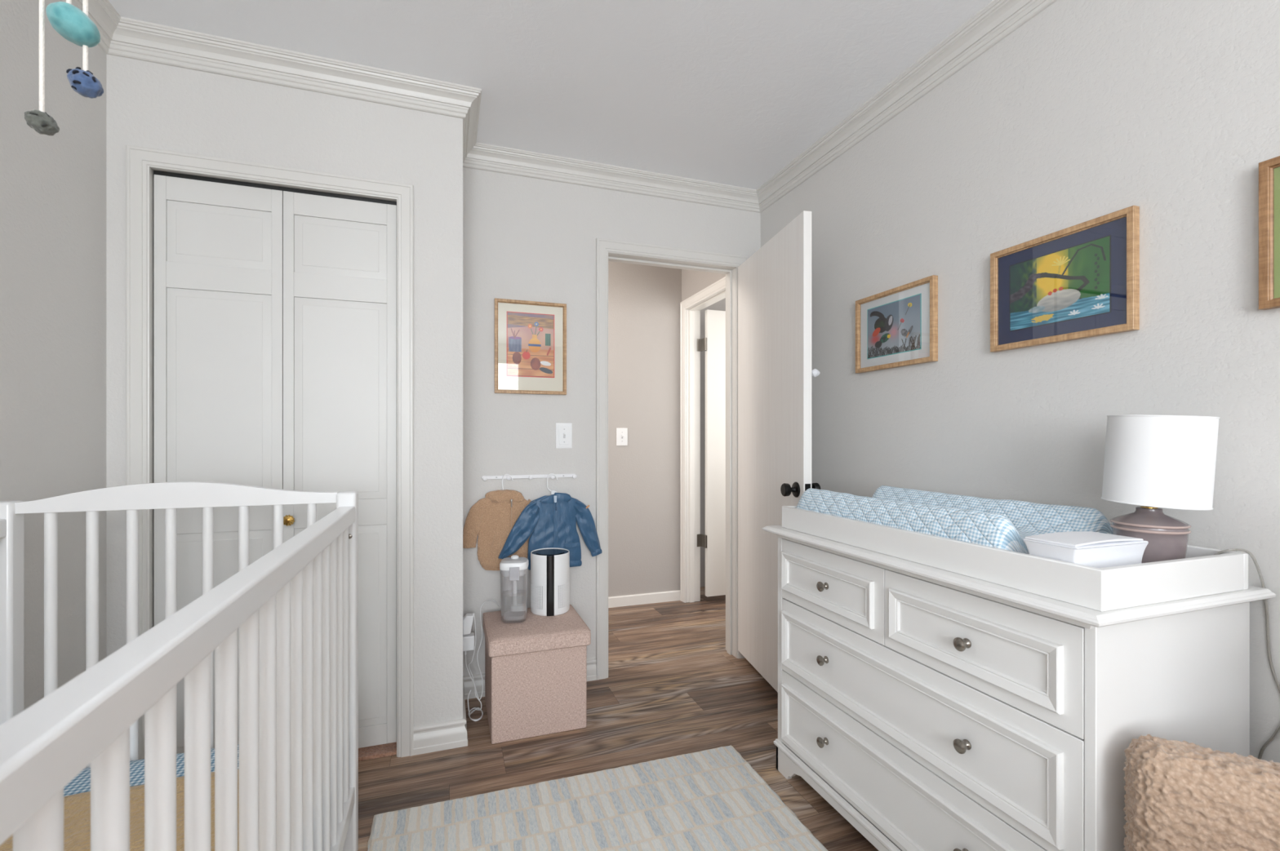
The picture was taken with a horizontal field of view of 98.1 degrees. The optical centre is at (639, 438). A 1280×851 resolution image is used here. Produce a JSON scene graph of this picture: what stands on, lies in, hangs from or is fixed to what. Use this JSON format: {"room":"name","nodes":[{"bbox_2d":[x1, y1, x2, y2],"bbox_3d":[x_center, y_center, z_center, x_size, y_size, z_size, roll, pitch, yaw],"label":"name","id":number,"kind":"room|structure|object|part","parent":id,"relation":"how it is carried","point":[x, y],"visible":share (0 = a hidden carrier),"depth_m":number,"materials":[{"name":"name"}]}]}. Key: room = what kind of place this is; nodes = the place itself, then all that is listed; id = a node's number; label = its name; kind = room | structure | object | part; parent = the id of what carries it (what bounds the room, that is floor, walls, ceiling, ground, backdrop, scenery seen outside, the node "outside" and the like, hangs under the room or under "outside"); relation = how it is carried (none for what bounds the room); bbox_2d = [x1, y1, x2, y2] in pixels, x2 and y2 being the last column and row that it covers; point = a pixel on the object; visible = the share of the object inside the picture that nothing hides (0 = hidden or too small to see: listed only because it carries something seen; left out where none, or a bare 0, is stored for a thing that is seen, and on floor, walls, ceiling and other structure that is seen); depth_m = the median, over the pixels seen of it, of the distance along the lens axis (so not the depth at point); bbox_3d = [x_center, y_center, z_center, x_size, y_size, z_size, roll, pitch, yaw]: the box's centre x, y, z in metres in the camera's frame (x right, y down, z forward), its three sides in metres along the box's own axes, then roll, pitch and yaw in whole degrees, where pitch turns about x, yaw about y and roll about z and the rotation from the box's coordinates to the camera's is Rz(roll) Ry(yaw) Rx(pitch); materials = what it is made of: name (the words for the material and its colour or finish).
{"room":"children's room","nodes":[
{"label":"children's room","id":0,"kind":"room"},
{"bbox_2d":[0,0,106,710],"bbox_3d":[-1.057,-0.070,-0.158,0.100,2.440,5.600,0,0,-19],"label":"wall","id":1,"kind":"structure","parent":0,"point":[53,188],"depth_m":1.49,"materials":[{"name":"white paint"}]},
{"bbox_2d":[106,53,462,726],"bbox_3d":[-1.231,-0.070,2.096,1.062,2.440,0.390,0,0,-19],"label":"wall","id":2,"kind":"structure","parent":0,"point":[149,104],"depth_m":1.99,"materials":[{"name":"white paint"}]},
{"bbox_2d":[154,174,283,754],"bbox_3d":[-1.404,0.129,1.865,0.358,1.963,0.028,0,0,-19],"label":"door","id":3,"kind":"structure","parent":2,"relation":"in","point":[219,246],"depth_m":1.85,"materials":[{"name":"white paint"}]},
{"bbox_2d":[125,144,413,759],"bbox_3d":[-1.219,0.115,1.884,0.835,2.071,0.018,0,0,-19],"label":"trim","id":4,"kind":"structure","parent":2,"relation":"attached to","point":[139,160],"depth_m":1.87,"materials":[{"name":"white paint"}]},
{"bbox_2d":[153,170,396,205],"bbox_3d":[-1.236,-0.860,1.929,0.723,0.016,0.030,0,0,-19],"label":"trim","id":5,"kind":"structure","parent":2,"relation":"attached to","point":[155,172],"depth_m":1.90,"materials":[{"name":"grey metal"}]},
{"bbox_2d":[283,191,396,748],"bbox_3d":[-1.059,0.129,1.969,0.358,1.963,0.059,0,0,-19],"label":"door","id":6,"kind":"structure","parent":2,"relation":"in","point":[340,255],"depth_m":1.98,"materials":[{"name":"white paint"}]},
{"bbox_2d":[413,658,596,755],"bbox_3d":[-0.517,1.101,2.337,0.789,0.097,0.407,0,0,-19],"label":"baseboard","id":7,"kind":"structure","parent":2,"relation":"attached to","point":[451,735],"depth_m":2.06,"materials":[{"name":"white paint"}]},
{"bbox_3d":[-0.748,0.815,2.334,0.006,0.190,0.100,0,0,-19],"label":"wall outlet","id":8,"kind":"object","parent":2,"relation":"attached to","visible":0},
{"bbox_2d":[462,613,474,635],"bbox_3d":[-0.722,0.779,2.343,0.046,0.084,0.040,0,0,-19],"label":"power adapter","id":9,"kind":"object","parent":8,"relation":"attached to","point":[468,620],"visible":0.98,"depth_m":2.32,"materials":[{"name":"white plastic"}]},
{"bbox_2d":[468,600,502,700],"bbox_3d":[-0.671,0.902,2.396,0.136,0.379,0.152,0,0,-19],"label":"power cable","id":10,"kind":"object","parent":9,"relation":"attached to","point":[488,600],"visible":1,"depth_m":2.34,"materials":[{"name":"white plastic"}]},
{"bbox_2d":[462,632,475,655],"bbox_3d":[-0.723,0.869,2.344,0.048,0.082,0.053,0,0,-19],"label":"power adapter","id":11,"kind":"object","parent":8,"relation":"attached to","point":[468,641],"visible":0.84,"depth_m":2.32,"materials":[{"name":"white plastic"}]},
{"bbox_2d":[108,0,992,189],"bbox_3d":[0.307,-1.330,0.107,2.850,0.080,5.400,0,0,-19],"label":"ceiling","id":12,"kind":"structure","parent":0,"point":[730,92],"depth_m":1.86,"materials":[{"name":"white paint"}]},
{"bbox_2d":[23,0,103,135],"bbox_3d":[-0.821,-0.856,0.772,0.212,0.866,0.212,0,0,-19],"label":"mobile","id":13,"kind":"object","parent":12,"relation":"hanging from","point":[74,24],"visible":1,"depth_m":0.77,"materials":[{"name":"teal fabric"}]},
{"bbox_2d":[462,167,760,676],"bbox_3d":[-0.065,-0.070,2.775,1.788,2.440,0.120,0,0,-19],"label":"wall","id":14,"kind":"structure","parent":0,"point":[525,238],"depth_m":2.57,"materials":[{"name":"white paint"}]},
{"bbox_2d":[481,474,576,480],"bbox_3d":[-0.502,0.177,2.543,0.431,0.022,0.027,0,0,-19],"label":"peg rail","id":15,"kind":"object","parent":14,"relation":"attached to","point":[542,476],"visible":1,"depth_m":2.54,"materials":[{"name":"white wood"}]},
{"bbox_2d":[502,474,513,490],"bbox_3d":[-0.619,0.234,2.506,0.204,0.148,0.010,0,0,-19],"label":"hanger","id":16,"kind":"object","parent":15,"relation":"hanging from","point":[504,474],"visible":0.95,"depth_m":2.50,"materials":[{"name":"white plastic"}]},
{"bbox_2d":[462,489,531,570],"bbox_3d":[-0.608,0.414,2.498,0.365,0.368,0.040,0,0,-19],"label":"jacket","id":17,"kind":"object","parent":16,"relation":"hanging from","point":[492,518],"visible":0.77,"depth_m":2.48,"materials":[{"name":"beige fabric"}]},
{"bbox_2d":[484,489,522,502],"bbox_3d":[-0.610,0.261,2.497,0.167,0.061,0.034,0,0,-19],"label":"collar","id":18,"kind":"object","parent":17,"relation":"attached to","point":[504,495],"depth_m":2.48,"materials":[{"name":"beige fabric"}]},
{"bbox_2d":[512,492,524,502],"bbox_3d":[-0.551,0.263,2.515,0.054,0.044,0.023,0,0,-19],"label":"collar","id":19,"kind":"object","parent":17,"relation":"attached to","point":[517,496],"depth_m":2.51,"materials":[{"name":"beige fabric"}]},
{"bbox_2d":[546,473,557,494],"bbox_3d":[-0.398,0.236,2.559,0.204,0.151,0.010,0,0,-19],"label":"hanger","id":20,"kind":"object","parent":15,"relation":"hanging from","point":[553,492],"visible":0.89,"depth_m":2.55,"materials":[{"name":"white plastic"}]},
{"bbox_2d":[497,493,601,570],"bbox_3d":[-0.403,0.421,2.541,0.476,0.346,0.041,0,0,-21],"label":"jacket","id":21,"kind":"object","parent":20,"relation":"hanging from","point":[551,521],"visible":0.82,"depth_m":2.54,"materials":[{"name":"blue fabric"}]},
{"bbox_2d":[539,494,554,504],"bbox_3d":[-0.424,0.277,2.532,0.071,0.044,0.024,0,0,-19],"label":"shirt collar","id":22,"kind":"object","parent":21,"relation":"attached to","point":[546,500],"depth_m":2.52,"materials":[{"name":"blue fabric"}]},
{"bbox_2d":[554,493,571,502],"bbox_3d":[-0.355,0.269,2.556,0.080,0.044,0.024,0,0,-19],"label":"shirt collar","id":23,"kind":"object","parent":21,"relation":"attached to","point":[558,497],"depth_m":2.55,"materials":[{"name":"blue fabric"}]},
{"bbox_2d":[494,297,566,395],"bbox_3d":[-0.499,-0.417,2.549,0.326,0.424,0.018,0,0,-19],"label":"framed picture","id":24,"kind":"object","parent":14,"relation":"attached to","point":[531,336],"visible":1,"depth_m":2.55,"materials":[{"name":"brown wood"}]},
{"bbox_2d":[506,311,554,377],"bbox_3d":[-0.501,-0.429,2.551,0.218,0.294,0.001,0,0,-19],"label":"print","id":25,"kind":"object","parent":24,"relation":"attached to","point":[530,334],"depth_m":2.55,"materials":[{"name":"multicoloured paper"}]},
{"bbox_2d":[555,422,572,448],"bbox_3d":[-0.354,-0.013,2.599,0.076,0.119,0.020,0,0,-19],"label":"light switch","id":26,"kind":"object","parent":14,"relation":"attached to","point":[563,430],"visible":1,"depth_m":2.60,"materials":[{"name":"white plastic"}]},
{"bbox_2d":[595,238,747,679],"bbox_3d":[0.178,0.097,2.786,0.818,2.106,0.018,0,0,-19],"label":"trim","id":27,"kind":"structure","parent":14,"relation":"attached to","point":[603,246],"depth_m":2.66,"materials":[{"name":"white paint"}]},
{"bbox_2d":[608,253,736,657],"bbox_3d":[0.155,0.120,2.852,0.726,2.060,0.116,0,0,-19],"label":"trim","id":28,"kind":"structure","parent":14,"relation":"attached to","point":[730,272],"depth_m":2.95,"materials":[{"name":"white paint"}]},
{"bbox_2d":[737,210,820,693],"bbox_3d":[0.590,0.105,2.532,0.151,1.990,0.736,0,0,-10],"label":"door","id":29,"kind":"structure","parent":14,"relation":"in","point":[775,282],"depth_m":2.47,"materials":[{"name":"paint"}]},
{"bbox_3d":[0.599,0.205,2.222,0.058,0.062,0.062,0,0,-10],"label":"knob","id":30,"kind":"part","parent":29,"relation":"part of","materials":[{"name":"black metal"}]},
{"bbox_3d":[0.656,0.205,2.171,0.023,0.056,0.002,0,0,-10],"label":"latch plate","id":31,"kind":"part","parent":29,"relation":"part of","materials":[{"name":"metal"}]},
{"bbox_2d":[811,368,820,377],"bbox_3d":[0.693,-0.261,2.208,0.041,0.032,0.030,0,0,-42],"label":"hook","id":32,"kind":"object","parent":29,"relation":"attached to","point":[815,372],"visible":0.94,"depth_m":2.20,"materials":[{"name":"white plastic"}]},
{"bbox_3d":[0.691,0.205,2.238,0.058,0.062,0.062,0,0,-10],"label":"knob","id":33,"kind":"part","parent":29,"relation":"part of","materials":[{"name":"black metal"}]},
{"bbox_2d":[357,586,878,850],"bbox_3d":[0.815,1.180,1.001,4.300,0.060,6.650,0,0,-19],"label":"floor","id":34,"kind":"structure","parent":0,"point":[673,687],"depth_m":2.16,"materials":[{"name":"brown wood"}]},
{"bbox_2d":[0,481,358,850],"bbox_3d":[-0.911,0.630,0.762,0.759,1.041,1.410,0,0,-19],"label":"crib","id":35,"kind":"object","parent":34,"relation":"on","point":[294,610],"visible":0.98,"depth_m":0.83,"materials":[{"name":"white paint"}]},
{"bbox_3d":[-1.249,0.204,0.643,0.041,0.043,1.316,0,0,-19],"label":"rail","id":36,"kind":"part","parent":35,"relation":"part of","materials":[{"name":"white paint"}]},
{"bbox_3d":[-1.471,0.648,1.286,0.049,1.004,0.049,0,0,-19],"label":"post","id":37,"kind":"part","parent":35,"relation":"part of","materials":[{"name":"white paint"}]},
{"bbox_2d":[63,744,238,796],"bbox_3d":[-0.914,0.826,0.767,0.662,0.121,1.283,0,0,-19],"label":"mattress","id":38,"kind":"object","parent":35,"relation":"on","point":[81,784],"visible":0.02,"depth_m":1.26,"materials":[{"name":"blue fabric"}]},
{"bbox_2d":[0,769,238,850],"bbox_3d":[-0.894,0.757,0.710,0.652,0.014,1.118,0,0,-19],"label":"blanket","id":39,"kind":"object","parent":38,"relation":"on","point":[77,807],"visible":0.12,"depth_m":1.10,"materials":[{"name":"brown fabric"}]},
{"bbox_3d":[-1.137,0.142,1.406,0.665,0.065,0.026,0,0,-19],"label":"rail","id":40,"kind":"part","parent":35,"relation":"part of","materials":[{"name":"white paint"}]},
{"bbox_3d":[-0.573,0.967,0.880,0.035,0.046,1.316,0,0,-19],"label":"rail","id":41,"kind":"part","parent":35,"relation":"part of","materials":[{"name":"white paint"}]},
{"bbox_3d":[-0.801,0.648,1.521,0.049,1.004,0.049,0,0,-19],"label":"post","id":42,"kind":"part","parent":35,"relation":"part of","materials":[{"name":"white paint"}]},
{"bbox_2d":[358,742,396,761],"bbox_3d":[-1.340,1.143,2.227,0.725,0.014,0.701,0,0,-19],"label":"closet carpet","id":43,"kind":"object","parent":34,"relation":"on","point":[388,749],"visible":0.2,"depth_m":2.01,"materials":[{"name":"brown carpet"}]},
{"bbox_2d":[465,655,483,721],"bbox_3d":[-0.684,1.028,2.304,0.062,0.239,0.115,0,0,-27],"label":"power cable","id":44,"kind":"object","parent":34,"relation":"on","point":[477,708],"visible":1,"depth_m":2.32,"materials":[{"name":"white plastic"}]},
{"bbox_2d":[482,604,591,744],"bbox_3d":[-0.440,0.953,2.313,0.392,0.395,0.383,0,0,-19],"label":"storage ottoman","id":45,"kind":"object","parent":34,"relation":"on","point":[535,666],"visible":0.93,"depth_m":2.15,"materials":[{"name":"fabric"}]},
{"bbox_2d":[499,555,528,620],"bbox_3d":[-0.522,0.622,2.307,0.114,0.266,0.114,0,0,-7],"label":"humidifier","id":46,"kind":"object","parent":45,"relation":"on","point":[514,566],"visible":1,"depth_m":2.28,"materials":[{"name":"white plastic"}]},
{"bbox_3d":[-0.522,0.521,2.309,0.114,0.028,0.109,0,0,-7],"label":"lid","id":47,"kind":"part","parent":46,"relation":"part of","materials":[{"name":"white plastic"}]},
{"bbox_3d":[-0.522,0.504,2.309,0.106,0.008,0.102,0,0,-7],"label":"lid","id":48,"kind":"part","parent":46,"relation":"part of","materials":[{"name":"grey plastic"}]},
{"bbox_3d":[-0.523,0.495,2.322,0.032,0.012,0.032,0,0,-19],"label":"lid knob","id":49,"kind":"part","parent":46,"relation":"part of","materials":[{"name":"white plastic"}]},
{"bbox_3d":[-0.440,0.786,2.313,0.392,0.063,0.383,0,0,-19],"label":"lid","id":50,"kind":"part","parent":45,"relation":"part of","materials":[{"name":"fabric"}]},
{"bbox_2d":[530,547,569,616],"bbox_3d":[-0.394,0.625,2.439,0.169,0.258,0.169,0,0,-19],"label":"air purifier","id":51,"kind":"object","parent":45,"relation":"on","point":[549,567],"visible":1,"depth_m":2.37,"materials":[{"name":"white plastic"}]},
{"bbox_3d":[-0.394,0.499,2.439,0.124,0.003,0.124,0,0,-19],"label":"control panel","id":52,"kind":"part","parent":51,"relation":"part of","materials":[{"name":"black plastic"}]},
{"bbox_2d":[367,745,827,850],"bbox_3d":[0.004,1.142,1.177,1.219,0.014,1.486,0,0,-18],"label":"rug","id":53,"kind":"object","parent":34,"relation":"on","point":[710,800],"visible":1,"depth_m":1.67,"materials":[{"name":"fabric"}]},
{"bbox_2d":[761,525,1275,850],"bbox_3d":[0.852,0.728,1.530,0.530,0.845,1.062,0,0,-19],"label":"dresser","id":54,"kind":"object","parent":34,"relation":"on","point":[931,708],"visible":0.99,"depth_m":1.20,"materials":[{"name":"white paint"}]},
{"bbox_3d":[0.551,0.917,1.679,0.029,0.030,0.030,0,0,-19],"label":"knob","id":55,"kind":"part","parent":54,"relation":"part of","materials":[{"name":"grey metal"}]},
{"bbox_3d":[0.551,0.670,1.679,0.029,0.030,0.030,0,0,-19],"label":"knob","id":56,"kind":"part","parent":54,"relation":"part of","materials":[{"name":"grey metal"}]},
{"bbox_3d":[0.551,0.447,1.679,0.029,0.030,0.030,0,0,-19],"label":"knob","id":57,"kind":"part","parent":54,"relation":"part of","materials":[{"name":"grey metal"}]},
{"bbox_3d":[0.555,0.449,1.693,0.014,0.128,0.422,0,0,-19],"label":"frame moulding","id":58,"kind":"part","parent":54,"relation":"part of","materials":[{"name":"white paint"}]},
{"bbox_3d":[0.572,0.445,1.688,0.016,0.202,0.471,0,0,-19],"label":"drawer","id":59,"kind":"part","parent":54,"relation":"part of","materials":[{"name":"white paint"}]},
{"bbox_3d":[0.861,1.056,1.535,0.480,0.021,1.022,0,0,-19],"label":"moulding","id":60,"kind":"part","parent":54,"relation":"part of","materials":[{"name":"white paint"}]},
{"bbox_3d":[0.635,0.928,1.464,0.014,0.187,0.907,0,0,-19],"label":"frame moulding","id":61,"kind":"part","parent":54,"relation":"part of","materials":[{"name":"white paint"}]},
{"bbox_3d":[0.652,0.919,1.460,0.016,0.248,0.956,0,0,-19],"label":"drawer","id":62,"kind":"part","parent":54,"relation":"part of","materials":[{"name":"white paint"}]},
{"bbox_3d":[0.635,0.677,1.464,0.014,0.180,0.907,0,0,-19],"label":"frame moulding","id":63,"kind":"part","parent":54,"relation":"part of","materials":[{"name":"white paint"}]},
{"bbox_3d":[0.652,0.670,1.460,0.016,0.243,0.956,0,0,-19],"label":"drawer","id":64,"kind":"part","parent":54,"relation":"part of","materials":[{"name":"white paint"}]},
{"bbox_3d":[0.710,0.920,1.224,0.029,0.030,0.030,0,0,-19],"label":"knob","id":65,"kind":"part","parent":54,"relation":"part of","materials":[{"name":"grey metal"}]},
{"bbox_3d":[0.710,0.677,1.224,0.029,0.030,0.030,0,0,-19],"label":"knob","id":66,"kind":"part","parent":54,"relation":"part of","materials":[{"name":"grey metal"}]},
{"bbox_3d":[0.710,0.453,1.224,0.029,0.030,0.030,0,0,-19],"label":"knob","id":67,"kind":"part","parent":54,"relation":"part of","materials":[{"name":"grey metal"}]},
{"bbox_3d":[0.715,0.451,1.235,0.014,0.128,0.423,0,0,-19],"label":"frame moulding","id":68,"kind":"part","parent":54,"relation":"part of","materials":[{"name":"white paint"}]},
{"bbox_3d":[0.731,0.445,1.236,0.016,0.202,0.482,0,0,-19],"label":"drawer","id":69,"kind":"part","parent":54,"relation":"part of","materials":[{"name":"white paint"}]},
{"bbox_2d":[782,506,1248,612],"bbox_3d":[0.857,0.268,1.513,0.442,0.073,0.986,0,0,-19],"label":"tray","id":70,"kind":"object","parent":54,"relation":"on","point":[1203,571],"visible":0.76,"depth_m":1.10,"materials":[{"name":"white paint"}]},
{"bbox_2d":[795,485,1112,554],"bbox_3d":[0.828,0.230,1.597,0.404,0.128,0.757,0,0,-19],"label":"changing pad","id":71,"kind":"object","parent":70,"relation":"on","point":[1002,524],"visible":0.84,"depth_m":1.42,"materials":[{"name":"blue fabric"}]},
{"bbox_2d":[1023,531,1148,568],"bbox_3d":[0.894,0.245,1.115,0.212,0.099,0.104,0,0,-19],"label":"container","id":72,"kind":"object","parent":70,"relation":"in","point":[1088,548],"visible":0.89,"depth_m":1.08,"materials":[{"name":"white plastic"}]},
{"bbox_2d":[1123,734,1279,850],"bbox_3d":[0.958,0.649,0.528,0.697,1.005,0.710,0,0,33],"label":"armchair","id":73,"kind":"object","parent":34,"relation":"on","point":[1183,796],"visible":1,"depth_m":0.88,"materials":[{"name":"beige fabric"}]},
{"bbox_2d":[608,261,681,597],"bbox_3d":[-0.752,-0.070,3.646,2.390,2.440,0.100,0,0,-19],"label":"wall","id":74,"kind":"structure","parent":0,"point":[644,301],"depth_m":3.86,"materials":[{"name":"grey paint"}]},
{"bbox_2d":[616,428,627,445],"bbox_3d":[-0.121,-0.012,3.804,0.078,0.120,0.020,0,0,-19],"label":"light switch","id":75,"kind":"object","parent":74,"relation":"attached to","point":[621,433],"visible":1,"depth_m":3.81,"materials":[{"name":"white plastic"}]},
{"bbox_2d":[608,590,679,608],"bbox_3d":[-0.734,1.115,3.593,2.190,0.070,0.012,0,0,-19],"label":"baseboard","id":76,"kind":"structure","parent":74,"relation":"attached to","point":[671,596],"depth_m":3.85,"materials":[{"name":"white paint"}]},
{"bbox_2d":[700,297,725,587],"bbox_3d":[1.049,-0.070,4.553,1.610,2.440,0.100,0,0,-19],"label":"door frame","id":77,"kind":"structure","parent":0,"point":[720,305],"depth_m":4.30,"materials":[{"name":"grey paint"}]},
{"bbox_2d":[681,0,1279,763],"bbox_3d":[1.373,-0.070,1.032,0.107,2.440,6.240,0,0,-19],"label":"wall","id":78,"kind":"structure","parent":0,"point":[1087,110],"depth_m":1.49,"materials":[{"name":"white paint"}]},
{"bbox_2d":[58,0,1057,213],"bbox_3d":[0.278,-1.246,0.087,2.583,0.088,5.180,0,0,-19],"label":"trim","id":79,"kind":"structure","parent":78,"relation":"attached to","point":[120,36],"depth_m":1.96,"materials":[{"name":"white paint"}]},
{"bbox_2d":[680,276,725,603],"bbox_3d":[0.503,0.117,3.543,0.108,2.067,0.799,0,0,-19],"label":"trim","id":80,"kind":"structure","parent":78,"relation":"attached to","point":[693,313],"depth_m":3.90,"materials":[{"name":"white paint"}]},
{"bbox_2d":[697,309,725,597],"bbox_3d":[0.783,0.102,4.016,0.786,2.005,0.067,0,0,-19],"label":"door","id":81,"kind":"structure","parent":78,"relation":"in","point":[713,541],"depth_m":3.90,"materials":[{"name":"white paint"}]},
{"bbox_2d":[855,275,937,373],"bbox_3d":[0.941,-0.409,2.067,0.022,0.291,0.379,0,0,-19],"label":"framed picture","id":82,"kind":"object","parent":78,"relation":"attached to","point":[895,327],"visible":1,"depth_m":2.04,"materials":[{"name":"brown wood"}]},
{"bbox_2d":[866,293,921,359],"bbox_3d":[0.941,-0.411,2.069,0.001,0.196,0.263,0,0,-19],"label":"print","id":83,"kind":"object","parent":82,"relation":"attached to","point":[894,324],"depth_m":2.06,"materials":[{"name":"multicoloured paper"}]},
{"bbox_2d":[990,205,1139,352],"bbox_3d":[1.135,-0.412,1.515,0.022,0.298,0.373,0,0,-19],"label":"framed picture","id":84,"kind":"object","parent":78,"relation":"attached to","point":[1080,281],"visible":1,"depth_m":1.48,"materials":[{"name":"brown wood"}]},
{"bbox_2d":[1009,235,1111,331],"bbox_3d":[1.135,-0.413,1.515,0.001,0.195,0.265,0,0,-19],"label":"print","id":85,"kind":"object","parent":84,"relation":"attached to","point":[1068,284],"depth_m":1.50,"materials":[{"name":"multicoloured paper"}]},
{"bbox_2d":[1258,155,1279,310],"bbox_3d":[1.331,-0.412,0.954,0.022,0.298,0.381,0,0,-19],"label":"framed picture","id":86,"kind":"object","parent":78,"relation":"attached to","point":[1268,170],"visible":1,"depth_m":1.12,"materials":[{"name":"brown wood"}]}
]}

